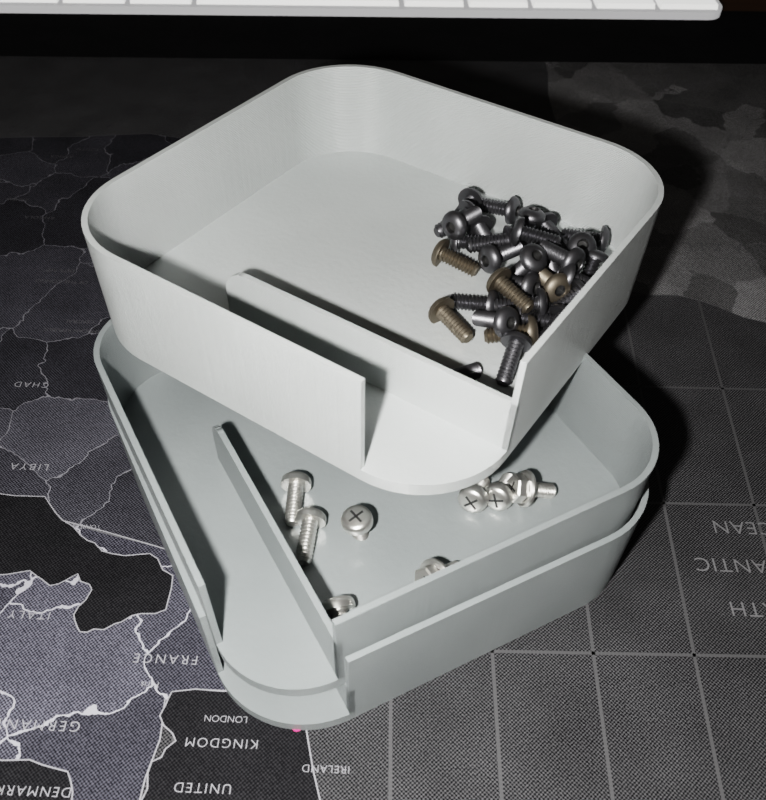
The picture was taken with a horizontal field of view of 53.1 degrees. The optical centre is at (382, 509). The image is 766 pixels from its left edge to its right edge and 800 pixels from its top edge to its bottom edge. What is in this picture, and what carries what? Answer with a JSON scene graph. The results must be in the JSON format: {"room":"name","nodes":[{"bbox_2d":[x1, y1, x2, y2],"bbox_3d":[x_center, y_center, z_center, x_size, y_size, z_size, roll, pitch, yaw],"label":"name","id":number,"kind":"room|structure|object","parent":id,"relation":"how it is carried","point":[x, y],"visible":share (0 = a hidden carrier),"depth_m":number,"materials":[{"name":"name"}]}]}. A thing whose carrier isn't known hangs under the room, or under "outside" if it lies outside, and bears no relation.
{"room":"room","nodes":[
{"label":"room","id":0,"kind":"room"},
{"bbox_2d":[0,11,765,799],"bbox_3d":[0.063,-0.011,0.202,1.235,0.003,0.674,2,53,0],"label":"desk mat","id":1,"kind":"object","parent":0,"point":[654,687],"depth_m":0.20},
{"bbox_3d":[-0.021,0.549,0.722,6.000,0.010,6.000,2,53,0],"label":"floor","id":2,"kind":"structure","parent":0,"visible":0},
{"bbox_3d":[-0.003,0.081,0.602,1.600,0.747,1.100,2,53,0],"label":"desk","id":3,"kind":"object","parent":2,"relation":"on","visible":0},
{"bbox_2d":[0,0,722,19],"bbox_3d":[-0.029,-0.288,0.403,0.392,0.010,0.115,-1,53,-2],"label":"keyboard","id":4,"kind":"object","parent":3,"relation":"on","point":[550,9],"visible":1,"depth_m":0.37,"materials":[{"name":"white plastic"}]},
{"bbox_2d":[108,400,648,729],"bbox_3d":[-0.004,-0.011,0.182,0.100,0.026,0.100,-22,56,-17],"label":"tray","id":5,"kind":"object","parent":3,"relation":"on","point":[380,672],"visible":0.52,"depth_m":0.16,"materials":[{"name":"grey plastic"}]},
{"bbox_2d":[93,319,658,695],"bbox_3d":[-0.004,-0.019,0.172,0.097,0.024,0.097,-23,57,-18],"label":"tray","id":6,"kind":"object","parent":5,"relation":"on","point":[213,475],"visible":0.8,"depth_m":0.16,"materials":[{"name":"grey plastic"}]},
{"bbox_2d":[281,471,311,526],"bbox_3d":[-0.019,-0.003,0.167,0.007,0.007,0.012,2,53,0],"label":"screw","id":7,"kind":"object","parent":6,"relation":"on","point":[296,483],"visible":1,"depth_m":0.17,"materials":[{"name":"silver metal"}]},
{"bbox_2d":[294,507,325,564],"bbox_3d":[-0.017,0.005,0.161,0.007,0.007,0.012,13,53,8],"label":"screw","id":8,"kind":"object","parent":6,"relation":"on","point":[310,519],"visible":1,"depth_m":0.16,"materials":[{"name":"silver metal"}]},
{"bbox_2d":[322,595,355,618],"bbox_3d":[-0.008,0.021,0.149,0.007,0.007,0.010,-11,54,-10],"label":"screw","id":9,"kind":"object","parent":6,"relation":"on","point":[337,606],"visible":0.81,"depth_m":0.15,"materials":[{"name":"silver metal"}]},
{"bbox_2d":[341,505,372,540],"bbox_3d":[-0.005,0.004,0.162,0.007,0.009,0.007,-31,60,-23],"label":"screw","id":10,"kind":"object","parent":6,"relation":"on","point":[356,520],"visible":1,"depth_m":0.16,"materials":[{"name":"silver metal"}]},
{"bbox_2d":[81,64,663,494],"bbox_3d":[0.000,-0.060,0.173,0.100,0.026,0.100,29,57,19],"label":"tray","id":11,"kind":"object","parent":6,"relation":"on","point":[272,260],"visible":0.99,"depth_m":0.18,"materials":[{"name":"grey plastic"}]},
{"bbox_2d":[428,297,472,342],"bbox_3d":[0.015,-0.042,0.169,0.007,0.007,0.012,-19,56,-16],"label":"screw","id":12,"kind":"object","parent":11,"relation":"on","point":[441,310],"visible":1,"depth_m":0.17,"materials":[{"name":"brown metal"}]},
{"bbox_2d":[431,239,479,276],"bbox_3d":[0.018,-0.060,0.183,0.012,0.007,0.007,20,55,13],"label":"screw","id":13,"kind":"object","parent":11,"relation":"on","point":[441,253],"visible":1,"depth_m":0.18,"materials":[{"name":"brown metal"}]},
{"bbox_2d":[434,200,476,237],"bbox_3d":[0.018,-0.071,0.188,0.007,0.007,0.012,38,60,24],"label":"screw","id":14,"kind":"object","parent":11,"relation":"on","point":[463,205],"visible":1,"depth_m":0.19,"materials":[{"name":"black metal"}]},
{"bbox_2d":[442,205,481,239],"bbox_3d":[0.020,-0.070,0.184,0.007,0.007,0.012,35,59,22],"label":"screw","id":15,"kind":"object","parent":11,"relation":"on","point":[455,224],"visible":1,"depth_m":0.18,"materials":[{"name":"black metal"}]},
{"bbox_2d":[443,362,481,379],"bbox_3d":[0.015,-0.029,0.159,0.007,0.007,0.012,36,60,23],"label":"screw","id":16,"kind":"object","parent":11,"relation":"on","point":[473,371],"visible":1,"depth_m":0.16,"materials":[{"name":"black metal"}]},
{"bbox_2d":[450,235,485,253],"bbox_3d":[0.022,-0.065,0.187,0.012,0.007,0.007,4,53,1],"label":"screw","id":17,"kind":"object","parent":11,"relation":"on","point":[455,245],"visible":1,"depth_m":0.18,"materials":[{"name":"black metal"}]},
{"bbox_2d":[454,187,482,210],"bbox_3d":[0.021,-0.077,0.196,0.007,0.007,0.012,17,54,11],"label":"screw","id":18,"kind":"object","parent":11,"relation":"on","point":[473,195],"visible":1,"depth_m":0.20,"materials":[{"name":"black metal"}]},
{"bbox_2d":[448,290,499,311],"bbox_3d":[0.021,-0.048,0.174,0.012,0.007,0.007,25,56,17],"label":"screw","id":19,"kind":"object","parent":11,"relation":"on","point":[462,302],"visible":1,"depth_m":0.17,"materials":[{"name":"black metal"}]},
{"bbox_2d":[467,214,492,235],"bbox_3d":[0.025,-0.067,0.189,0.007,0.007,0.012,-6,53,-6],"label":"screw","id":20,"kind":"object","parent":11,"relation":"on","point":[483,226],"visible":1,"depth_m":0.19,"materials":[{"name":"black metal"}]},
{"bbox_2d":[466,225,512,252],"bbox_3d":[0.026,-0.064,0.182,0.012,0.007,0.007,-9,54,-9],"label":"screw","id":21,"kind":"object","parent":11,"relation":"on","point":[474,244],"visible":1,"depth_m":0.18,"materials":[{"name":"black metal"}]},
{"bbox_2d":[472,306,518,337],"bbox_3d":[0.025,-0.042,0.167,0.007,0.009,0.012,-21,56,-17],"label":"screw","id":22,"kind":"object","parent":11,"relation":"on","point":[506,319],"visible":1,"depth_m":0.16,"materials":[{"name":"black metal"}]},
{"bbox_2d":[478,241,522,273],"bbox_3d":[0.028,-0.061,0.181,0.007,0.007,0.012,35,60,23],"label":"screw","id":23,"kind":"object","parent":11,"relation":"on","point":[490,258],"visible":1,"depth_m":0.18,"materials":[{"name":"black metal"}]},
{"bbox_2d":[481,196,520,223],"bbox_3d":[0.029,-0.078,0.197,0.012,0.007,0.007,18,54,12],"label":"screw","id":24,"kind":"object","parent":11,"relation":"on","point":[510,210],"visible":1,"depth_m":0.20,"materials":[{"name":"black metal"}]},
{"bbox_2d":[486,267,533,313],"bbox_3d":[0.028,-0.048,0.168,0.007,0.007,0.012,-23,57,-18],"label":"screw","id":25,"kind":"object","parent":11,"relation":"on","point":[499,281],"visible":1,"depth_m":0.17,"materials":[{"name":"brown metal"}]},
{"bbox_2d":[484,315,538,345],"bbox_3d":[0.028,-0.039,0.166,0.012,0.007,0.007,12,53,8],"label":"screw","id":26,"kind":"object","parent":11,"relation":"on","point":[530,329],"visible":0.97,"depth_m":0.16,"materials":[{"name":"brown metal"}]},
{"bbox_2d":[495,331,531,386],"bbox_3d":[0.028,-0.032,0.161,0.007,0.008,0.012,8,53,5],"label":"screw","id":27,"kind":"object","parent":11,"relation":"on","point":[515,343],"visible":1,"depth_m":0.16,"materials":[{"name":"black metal"}]},
{"bbox_2d":[494,287,547,315],"bbox_3d":[0.030,-0.045,0.169,0.012,0.007,0.007,-7,53,-7],"label":"screw","id":28,"kind":"object","parent":11,"relation":"on","point":[541,299],"visible":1,"depth_m":0.17,"materials":[{"name":"black metal"}]},
{"bbox_2d":[509,271,540,296],"bbox_3d":[0.030,-0.052,0.175,0.012,0.007,0.007,35,59,23],"label":"screw","id":29,"kind":"object","parent":11,"relation":"on","point":[529,284],"visible":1,"depth_m":0.17,"materials":[{"name":"black metal"}]},
{"bbox_2d":[510,243,547,276],"bbox_3d":[0.034,-0.056,0.176,0.007,0.011,0.009,-10,54,-9],"label":"screw","id":30,"kind":"object","parent":11,"relation":"on","point":[533,257],"visible":1,"depth_m":0.17,"materials":[{"name":"black metal"}]},
{"bbox_2d":[518,206,545,246],"bbox_3d":[0.036,-0.070,0.191,0.007,0.012,0.007,-9,54,-9],"label":"screw","id":31,"kind":"object","parent":11,"relation":"on","point":[532,215],"visible":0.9,"depth_m":0.19,"materials":[{"name":"black metal"}]},
{"bbox_2d":[514,306,554,327],"bbox_3d":[0.034,-0.042,0.169,0.012,0.007,0.007,16,54,10],"label":"screw","id":32,"kind":"object","parent":11,"relation":"on","point":[542,320],"visible":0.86,"depth_m":0.17,"materials":[{"name":"black metal"}]},
{"bbox_2d":[510,217,560,246],"bbox_3d":[0.036,-0.064,0.179,0.012,0.007,0.007,14,54,9],"label":"screw","id":33,"kind":"object","parent":11,"relation":"on","point":[519,231],"visible":1,"depth_m":0.18,"materials":[{"name":"black metal"}]},
{"bbox_2d":[532,304,566,346],"bbox_3d":[0.036,-0.040,0.167,0.012,0.008,0.007,-31,59,-22],"label":"screw","id":34,"kind":"object","parent":11,"relation":"on","point":[556,309],"visible":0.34,"depth_m":0.17,"materials":[{"name":"black metal"}]},
{"bbox_2d":[538,244,561,273],"bbox_3d":[0.040,-0.059,0.181,0.007,0.007,0.012,-11,54,-10],"label":"screw","id":35,"kind":"object","parent":11,"relation":"on","point":[551,266],"visible":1,"depth_m":0.18,"materials":[{"name":"black metal"}]},
{"bbox_2d":[535,212,567,249],"bbox_3d":[0.042,-0.068,0.190,0.007,0.007,0.012,-10,54,-9],"label":"screw","id":36,"kind":"object","parent":11,"relation":"on","point":[549,225],"visible":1,"depth_m":0.19,"materials":[{"name":"black metal"}]},
{"bbox_2d":[538,268,571,302],"bbox_3d":[0.038,-0.052,0.173,0.007,0.007,0.012,-5,53,-5],"label":"screw","id":37,"kind":"object","parent":11,"relation":"on","point":[551,283],"visible":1,"depth_m":0.17,"materials":[{"name":"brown metal"}]},
{"bbox_2d":[539,240,585,272],"bbox_3d":[0.041,-0.058,0.173,0.007,0.007,0.012,-21,56,-17],"label":"screw","id":38,"kind":"object","parent":11,"relation":"on","point":[559,255],"visible":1,"depth_m":0.17,"materials":[{"name":"black metal"}]},
{"bbox_2d":[547,278,585,314],"bbox_3d":[0.041,-0.046,0.171,0.012,0.009,0.007,-34,61,-24],"label":"screw","id":39,"kind":"object","parent":11,"relation":"on","point":[577,284],"visible":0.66,"depth_m":0.17,"materials":[{"name":"black metal"}]},
{"bbox_2d":[557,263,590,289],"bbox_3d":[0.044,-0.052,0.172,0.012,0.008,0.007,-8,53,-8],"label":"screw","id":40,"kind":"object","parent":11,"relation":"on","point":[569,270],"visible":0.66,"depth_m":0.17,"materials":[{"name":"black metal"}]},
{"bbox_2d":[567,231,596,260],"bbox_3d":[0.047,-0.061,0.181,0.007,0.011,0.010,18,54,12],"label":"screw","id":41,"kind":"object","parent":11,"relation":"on","point":[586,241],"visible":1,"depth_m":0.18,"materials":[{"name":"black metal"}]},
{"bbox_2d":[561,225,609,251],"bbox_3d":[0.050,-0.067,0.189,0.012,0.007,0.007,10,53,6],"label":"screw","id":42,"kind":"object","parent":11,"relation":"on","point":[602,239],"visible":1,"depth_m":0.19,"materials":[{"name":"black metal"}]},
{"bbox_2d":[581,249,608,277],"bbox_3d":[0.049,-0.056,0.180,0.007,0.011,0.010,12,53,7],"label":"screw","id":43,"kind":"object","parent":11,"relation":"on","point":[597,256],"visible":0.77,"depth_m":0.18,"materials":[{"name":"black metal"}]},
{"bbox_2d":[414,558,457,581],"bbox_3d":[0.011,0.013,0.155,0.008,0.008,0.011,24,56,16],"label":"screw","id":44,"kind":"object","parent":6,"relation":"on","point":[429,566],"visible":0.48,"depth_m":0.15,"materials":[{"name":"silver metal"}]},
{"bbox_2d":[458,477,489,512],"bbox_3d":[0.021,-0.005,0.169,0.007,0.007,0.010,17,54,11],"label":"screw","id":45,"kind":"object","parent":6,"relation":"on","point":[473,499],"visible":0.88,"depth_m":0.17,"materials":[{"name":"silver metal"}]},
{"bbox_2d":[484,473,512,510],"bbox_3d":[0.026,-0.005,0.170,0.007,0.007,0.010,19,55,12],"label":"screw","id":46,"kind":"object","parent":6,"relation":"on","point":[500,496],"visible":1,"depth_m":0.17,"materials":[{"name":"silver metal"}]},
{"bbox_2d":[506,470,556,507],"bbox_3d":[0.033,-0.004,0.169,0.011,0.008,0.008,9,53,5],"label":"screw","id":47,"kind":"object","parent":6,"relation":"on","point":[524,487],"visible":1,"depth_m":0.17,"materials":[{"name":"silver metal"}]}
]}

